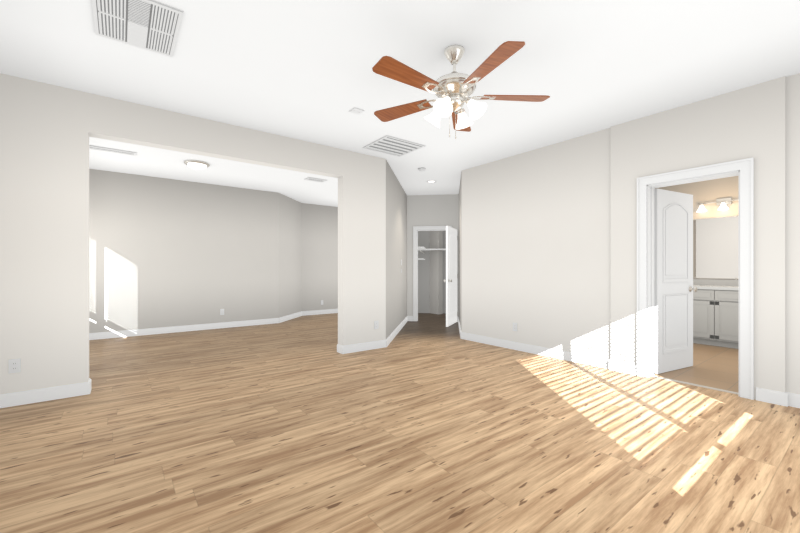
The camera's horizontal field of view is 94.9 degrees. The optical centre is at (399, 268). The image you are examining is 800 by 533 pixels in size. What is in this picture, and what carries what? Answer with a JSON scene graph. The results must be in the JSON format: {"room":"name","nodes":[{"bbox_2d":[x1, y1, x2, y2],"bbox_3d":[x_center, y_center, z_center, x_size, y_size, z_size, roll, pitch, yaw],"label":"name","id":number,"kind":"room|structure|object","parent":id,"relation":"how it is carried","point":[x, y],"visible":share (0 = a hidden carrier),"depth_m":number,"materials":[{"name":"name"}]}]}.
{"room":"empty bedroom","nodes":[
{"label":"empty bedroom","id":0,"kind":"room"},
{"bbox_2d":[89,169,278,332],"bbox_3d":[-4.220,-0.240,6.811,3.900,2.820,0.150,0,0,-37],"label":"wall","id":1,"kind":"structure","parent":0,"point":[165,252],"depth_m":6.79,"materials":[{"name":"paint"}]},
{"bbox_2d":[0,73,385,393],"bbox_3d":[-1.993,-0.240,4.233,4.360,2.820,0.150,0,0,-37],"label":"wall","id":2,"kind":"structure","parent":0,"point":[47,131],"depth_m":3.38,"materials":[{"name":"paint"}]},
{"bbox_2d":[9,358,20,372],"bbox_3d":[-3.297,0.830,3.139,0.072,0.117,0.008,0,0,-37],"label":"electrical outlet","id":3,"kind":"object","parent":2,"relation":"attached to","point":[14,365],"visible":1,"depth_m":3.14,"materials":[{"name":"white plastic"}]},
{"bbox_2d":[374,321,378,328],"bbox_3d":[-0.346,0.820,5.388,0.072,0.117,0.008,0,0,-37],"label":"outlet","id":4,"kind":"object","parent":2,"relation":"attached to","point":[376,324],"visible":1,"depth_m":5.38,"materials":[{"name":"white plastic"}]},
{"bbox_2d":[279,193,301,317],"bbox_3d":[-2.615,-0.240,8.559,0.150,2.820,1.244,0,0,8],"label":"wall","id":5,"kind":"structure","parent":0,"point":[290,255],"depth_m":8.53,"materials":[{"name":"paint"}]},
{"bbox_2d":[302,203,337,310],"bbox_3d":[-1.289,-0.240,10.150,3.050,2.820,0.150,0,0,-37],"label":"wall","id":6,"kind":"structure","parent":0,"point":[319,253],"depth_m":9.46,"materials":[{"name":"paint"}]},
{"bbox_2d":[386,160,406,338],"bbox_3d":[-0.093,-0.240,6.941,0.150,2.820,2.900,0,0,8],"label":"wall","id":7,"kind":"structure","parent":0,"point":[396,252],"depth_m":6.48,"materials":[{"name":"paint"}]},
{"bbox_2d":[0,313,799,532],"bbox_3d":[0.151,1.230,5.206,9.450,0.120,10.100,0,0,-37],"label":"floor","id":8,"kind":"structure","parent":0,"point":[428,423],"depth_m":2.44,"materials":[{"name":"brown wood"}]},
{"bbox_2d":[0,0,799,206],"bbox_3d":[0.151,-1.710,5.206,9.450,0.120,10.100,0,0,-37],"label":"ceiling","id":9,"kind":"structure","parent":0,"point":[299,69],"depth_m":2.99,"materials":[{"name":"paint"}]},
{"bbox_2d":[89,145,135,155],"bbox_3d":[-4.000,-1.644,5.086,0.560,0.012,0.160,0,0,-37],"label":"ceiling vent","id":10,"kind":"object","parent":9,"relation":"in","point":[111,150],"visible":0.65,"depth_m":5.08,"materials":[{"name":"white metal"}]},
{"bbox_2d":[92,0,182,56],"bbox_3d":[-1.758,-1.644,2.457,0.460,0.012,0.620,0,0,-37],"label":"ceiling vent","id":11,"kind":"object","parent":9,"relation":"in","point":[152,25],"visible":1,"depth_m":2.45,"materials":[{"name":"white metal"}]},
{"bbox_2d":[184,160,209,169],"bbox_3d":[-3.165,-1.599,5.722,0.356,0.102,0.356,0,0,-37],"label":"lamp","id":12,"kind":"object","parent":9,"relation":"attached to","point":[196,164],"visible":1,"depth_m":5.63,"materials":[{"name":"white glass"}]},
{"bbox_2d":[304,177,326,182],"bbox_3d":[-1.553,-1.644,6.774,0.360,0.012,0.200,0,0,-37],"label":"ceiling vent","id":13,"kind":"object","parent":9,"relation":"in","point":[316,179],"visible":1,"depth_m":6.76,"materials":[{"name":"white metal"}]},
{"bbox_2d":[349,107,364,113],"bbox_3d":[-0.453,-1.645,3.829,0.120,0.008,0.120,0,0,-37],"label":"smoke detector","id":14,"kind":"object","parent":9,"relation":"attached to","point":[356,110],"visible":1,"depth_m":3.81,"materials":[{"name":"white plastic"}]},
{"bbox_2d":[363,135,424,156],"bbox_3d":[-0.084,-1.644,4.946,0.630,0.012,0.570,0,0,-37],"label":"ceiling vent","id":15,"kind":"object","parent":9,"relation":"in","point":[391,145],"visible":0.98,"depth_m":4.91,"materials":[{"name":"white metal"}]},
{"bbox_2d":[372,41,549,138],"bbox_3d":[0.378,-1.323,2.745,1.343,0.655,1.397,0,0,-37],"label":"fan","id":16,"kind":"object","parent":9,"relation":"hanging from","point":[454,90],"visible":1,"depth_m":2.67,"materials":[{"name":"brown wood"}]},
{"bbox_2d":[418,231,445,313],"bbox_3d":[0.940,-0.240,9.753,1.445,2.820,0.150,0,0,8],"label":"wall","id":17,"kind":"structure","parent":0,"point":[423,280],"depth_m":9.71,"materials":[{"name":"paint"}]},
{"bbox_2d":[418,247,445,259],"bbox_3d":[0.672,-0.370,9.227,1.754,0.280,1.202,0,0,-37],"label":"closet shelf","id":18,"kind":"object","parent":17,"relation":"attached to","point":[421,248],"visible":0.62,"depth_m":9.24,"materials":[{"name":"white wood"}]},
{"bbox_2d":[407,194,458,316],"bbox_3d":[0.735,-0.240,8.232,1.145,2.820,0.120,0,0,8],"label":"wall","id":19,"kind":"structure","parent":0,"point":[432,210],"depth_m":8.19,"materials":[{"name":"paint"}]},
{"bbox_2d":[413,226,451,320],"bbox_3d":[0.725,0.110,8.220,0.850,2.120,0.146,0,0,8],"label":"door frame","id":20,"kind":"structure","parent":19,"relation":"attached to","point":[416,229],"depth_m":8.20,"materials":[{"name":"white wood"}]},
{"bbox_2d":[443,226,457,326],"bbox_3d":[1.103,0.149,7.689,0.722,2.018,0.464,0,0,-37],"label":"hall door","id":21,"kind":"structure","parent":19,"relation":"in","point":[451,276],"depth_m":7.58,"materials":[{"name":"white wood"}]},
{"bbox_2d":[459,171,461,331],"bbox_3d":[1.245,-0.240,7.174,0.150,2.820,2.080,0,0,8],"label":"wall","id":22,"kind":"structure","parent":0,"point":[460,253],"depth_m":6.72,"materials":[{"name":"paint"}]},
{"bbox_2d":[462,73,799,399],"bbox_3d":[2.601,-0.240,4.194,0.180,2.820,5.020,0,0,-37],"label":"wall","id":23,"kind":"structure","parent":0,"point":[536,245],"depth_m":4.30,"materials":[{"name":"paint"}]},
{"bbox_2d":[0,309,799,407],"bbox_3d":[0.132,1.114,5.148,8.850,0.112,9.530,0,0,-37],"label":"baseboard","id":24,"kind":"structure","parent":23,"relation":"attached to","point":[786,399],"depth_m":4.96,"materials":[{"name":"white wood"}]},
{"bbox_2d":[513,323,516,330],"bbox_3d":[1.664,0.840,5.316,0.008,0.117,0.072,0,0,-37],"label":"electrical outlet","id":25,"kind":"object","parent":23,"relation":"attached to","point":[514,326],"visible":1,"depth_m":5.31,"materials":[{"name":"white plastic"}]},
{"bbox_2d":[655,189,697,373],"bbox_3d":[3.174,0.137,4.209,0.753,2.043,0.236,0,0,-37],"label":"door","id":26,"kind":"structure","parent":23,"relation":"in","point":[674,289],"depth_m":4.18,"materials":[{"name":"white painted wood"},{"name":"brushed nickel"}]},
{"bbox_2d":[650,376,738,394],"bbox_3d":[2.954,1.165,3.709,0.055,0.010,0.720,0,0,-37],"label":"trim","id":27,"kind":"structure","parent":23,"relation":"attached to","point":[727,391],"depth_m":3.67,"materials":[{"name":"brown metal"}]},
{"bbox_2d":[637,158,753,399],"bbox_3d":[2.964,0.087,3.716,0.232,2.165,0.930,0,0,-37],"label":"door frame","id":28,"kind":"structure","parent":23,"relation":"attached to","point":[743,169],"depth_m":3.62,"materials":[{"name":"white wood"}]},
{"bbox_2d":[653,343,738,392],"bbox_3d":[4.103,1.168,4.854,3.190,0.004,2.750,0,0,-37],"label":"floor","id":29,"kind":"structure","parent":0,"point":[715,367],"depth_m":4.21,"materials":[{"name":"beige tile"}]},
{"bbox_2d":[693,287,738,348],"bbox_3d":[5.024,0.740,5.550,0.569,0.860,2.260,0,0,-37],"label":"bathroom vanity","id":30,"kind":"object","parent":29,"relation":"on","point":[715,312],"depth_m":5.49,"materials":[{"name":"white wood"}]},
{"bbox_2d":[693,283,738,290],"bbox_3d":[5.022,0.290,5.548,0.574,0.040,2.260,0,0,-37],"label":"countertop","id":31,"kind":"structure","parent":30,"relation":"on","point":[694,284],"depth_m":5.36,"materials":[{"name":"white stone"}]},
{"bbox_2d":[655,176,738,279],"bbox_3d":[5.315,-0.240,5.746,0.120,2.820,2.740,0,0,-37],"label":"wall","id":32,"kind":"structure","parent":0,"point":[707,191],"depth_m":5.96,"materials":[{"name":"paint"}]},
{"bbox_2d":[693,215,738,279],"bbox_3d":[5.242,-0.335,5.722,0.015,1.001,2.150,0,0,-37],"label":"bathroom mirror","id":33,"kind":"object","parent":32,"relation":"attached to","point":[715,247],"visible":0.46,"depth_m":5.91,"materials":[{"name":"white mirror"}]},
{"bbox_2d":[693,279,738,286],"bbox_3d":[5.241,0.220,5.715,0.024,0.100,2.260,0,0,-37],"label":"backsplash","id":34,"kind":"structure","parent":32,"relation":"attached to","point":[700,282],"depth_m":5.88,"materials":[{"name":"white stone"}]},
{"bbox_2d":[697,198,738,211],"bbox_3d":[5.113,-1.030,5.806,0.140,0.180,0.678,0,0,-37],"label":"sconce","id":35,"kind":"object","parent":32,"relation":"attached to","point":[723,202],"visible":0.69,"depth_m":5.83,"materials":[{"name":"white glass"}]}
]}

